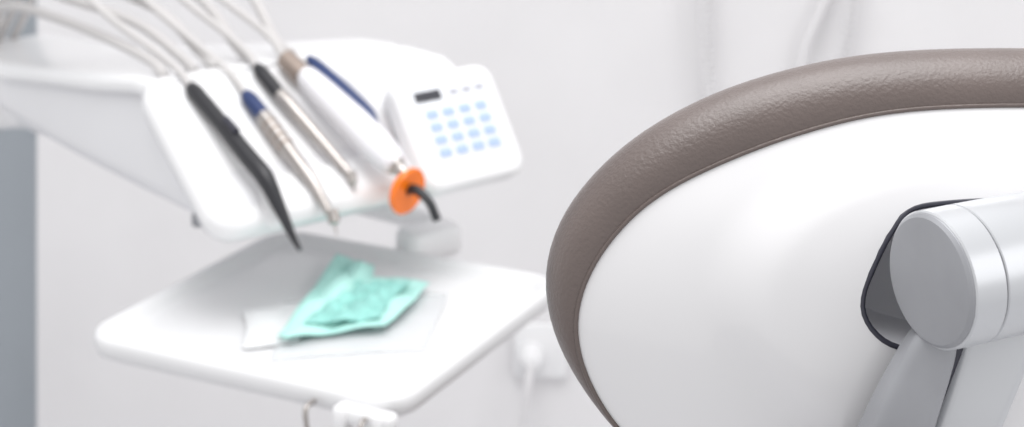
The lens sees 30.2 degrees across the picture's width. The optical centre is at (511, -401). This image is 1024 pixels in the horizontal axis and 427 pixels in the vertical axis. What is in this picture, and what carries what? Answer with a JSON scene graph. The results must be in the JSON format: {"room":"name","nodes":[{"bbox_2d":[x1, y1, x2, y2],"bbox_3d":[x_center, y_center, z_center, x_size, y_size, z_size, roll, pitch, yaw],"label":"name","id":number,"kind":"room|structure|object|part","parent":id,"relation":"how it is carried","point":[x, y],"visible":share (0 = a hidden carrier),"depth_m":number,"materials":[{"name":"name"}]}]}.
{"room":"dental clinic","nodes":[
{"label":"dental clinic","id":0,"kind":"room"},
{"bbox_2d":[0,0,36,426],"bbox_3d":[-1.600,0.220,3.440,1.800,2.700,0.120,0,0,0],"label":"wall","id":1,"kind":"structure","parent":0,"point":[18,147],"depth_m":3.38,"materials":[{"name":"white paint"}]},
{"bbox_2d":[37,0,1023,426],"bbox_3d":[1.225,0.220,3.060,3.950,2.700,0.120,0,0,0],"label":"wall","id":2,"kind":"structure","parent":0,"point":[576,81],"depth_m":3.00,"materials":[{"name":"paint"}]},
{"bbox_2d":[514,322,567,426],"bbox_3d":[0.045,1.349,2.963,0.085,0.424,0.069,0,0,0],"label":"wall socket","id":3,"kind":"object","parent":2,"relation":"attached to","point":[538,353],"visible":0.74,"depth_m":2.98,"materials":[{"name":"white plastic"}]},
{"bbox_3d":[0.045,1.180,2.990,0.085,0.085,0.016,0,0,0],"label":"plate","id":4,"kind":"part","parent":3,"relation":"part of","materials":[{"name":"white plastic"}]},
{"bbox_2d":[697,0,858,97],"bbox_3d":[0.420,0.522,2.970,0.300,0.724,0.055,0,0,0],"label":"cord","id":5,"kind":"object","parent":2,"relation":"attached to","point":[823,4],"visible":0.4,"depth_m":2.95,"materials":[{"name":"white plastic"}]},
{"bbox_3d":[0.350,1.600,1.150,5.700,0.060,4.700,0,0,0],"label":"floor","id":6,"kind":"structure","parent":0,"visible":0},
{"bbox_2d":[0,0,547,426],"bbox_3d":[-0.538,0.981,2.212,1.335,1.178,0.459,0,0,36],"label":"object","id":7,"kind":"object","parent":6,"relation":"on","point":[115,104],"visible":0.93,"depth_m":2.00,"materials":[{"name":"white plastic"}]},
{"bbox_3d":[-0.743,0.671,2.480,0.402,0.108,0.105,0,0,21],"label":"support arm","id":8,"kind":"part","parent":7,"relation":"part of","materials":[{"name":"white plastic"}]},
{"bbox_2d":[86,0,301,250],"bbox_3d":[-0.485,0.493,2.166,0.069,0.290,0.828,0,0,-38],"label":"dental handpiece","id":9,"kind":"object","parent":7,"relation":"attached to","point":[224,126],"visible":1,"depth_m":1.93,"materials":[{"name":"black plastic"}]},
{"bbox_3d":[-0.276,0.571,1.923,0.019,0.133,0.188,0,0,-43],"label":"handle","id":10,"kind":"part","parent":9,"relation":"part of","materials":[{"name":"black plastic"}]},
{"bbox_3d":[-0.326,0.637,1.977,0.014,0.030,0.014,0,0,0],"label":"clamp knob","id":11,"kind":"part","parent":7,"relation":"part of","materials":[{"name":"white plastic"}]},
{"bbox_3d":[-0.433,0.550,2.306,0.306,0.092,0.590,0,0,-38],"label":"lid","id":12,"kind":"part","parent":7,"relation":"part of","materials":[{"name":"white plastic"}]},
{"bbox_2d":[0,0,441,221],"bbox_3d":[-0.383,0.471,2.219,0.062,0.312,0.874,0,0,-44],"label":"light","id":13,"kind":"object","parent":7,"relation":"attached to","point":[342,106],"visible":0.97,"depth_m":1.98,"materials":[{"name":"white plastic"}]},
{"bbox_2d":[141,0,339,233],"bbox_3d":[-0.453,0.485,2.196,0.051,0.297,0.819,0,0,-40],"label":"dental handpiece","id":14,"kind":"object","parent":7,"relation":"on","point":[269,124],"visible":1,"depth_m":1.97,"materials":[{"name":"silver plastic"}]},
{"bbox_3d":[-0.222,0.575,1.944,0.018,0.087,0.119,0,0,-43],"label":"handle","id":15,"kind":"part","parent":14,"relation":"part of","materials":[{"name":"metal"}]},
{"bbox_2d":[178,0,357,191],"bbox_3d":[-0.438,0.466,2.225,0.050,0.280,0.792,0,0,-42],"label":"dental handpiece","id":16,"kind":"object","parent":7,"relation":"on","point":[271,84],"visible":0.99,"depth_m":2.01,"materials":[{"name":"silver metal"}]},
{"bbox_3d":[-0.207,0.556,1.985,0.113,0.073,0.016,0,0,41],"label":"handle","id":17,"kind":"part","parent":16,"relation":"part of","materials":[{"name":"metal"}]},
{"bbox_2d":[242,302,300,348],"bbox_3d":[-0.237,0.718,1.888,0.062,0.005,0.114,0,0,-8],"label":"paper packet","id":18,"kind":"object","parent":7,"relation":"on","point":[263,325],"visible":0.88,"depth_m":1.88,"materials":[{"name":"white paper"}]},
{"bbox_2d":[94,206,547,426],"bbox_3d":[-0.182,0.687,1.922,0.451,0.139,0.510,0,0,0],"label":"tray","id":19,"kind":"object","parent":7,"relation":"on","point":[194,327],"depth_m":1.88,"materials":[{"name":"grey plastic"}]},
{"bbox_2d":[277,253,429,338],"bbox_3d":[-0.153,0.705,1.937,0.115,0.020,0.234,0,0,10],"label":"surgical mask","id":20,"kind":"object","parent":7,"relation":"on","point":[347,296],"visible":1,"depth_m":1.90,"materials":[{"name":"teal fabric"}]},
{"bbox_3d":[-0.063,0.572,2.052,0.140,0.117,0.084,0,0,-38],"label":"control panel","id":21,"kind":"part","parent":7,"relation":"part of","materials":[{"name":"white plastic"}]},
{"bbox_2d":[546,48,1023,426],"bbox_3d":[0.265,0.906,1.606,0.550,1.328,1.449,0,0,0],"label":"dental chair","id":22,"kind":"object","parent":6,"relation":"on","point":[839,242],"visible":1,"depth_m":0.97,"materials":[{"name":"white plastic"}]},
{"bbox_3d":[0.221,0.506,1.008,0.086,0.353,0.174,0,0,0],"label":"headrest arm","id":23,"kind":"part","parent":22,"relation":"part of","materials":[{"name":"silver metal"}]}
]}

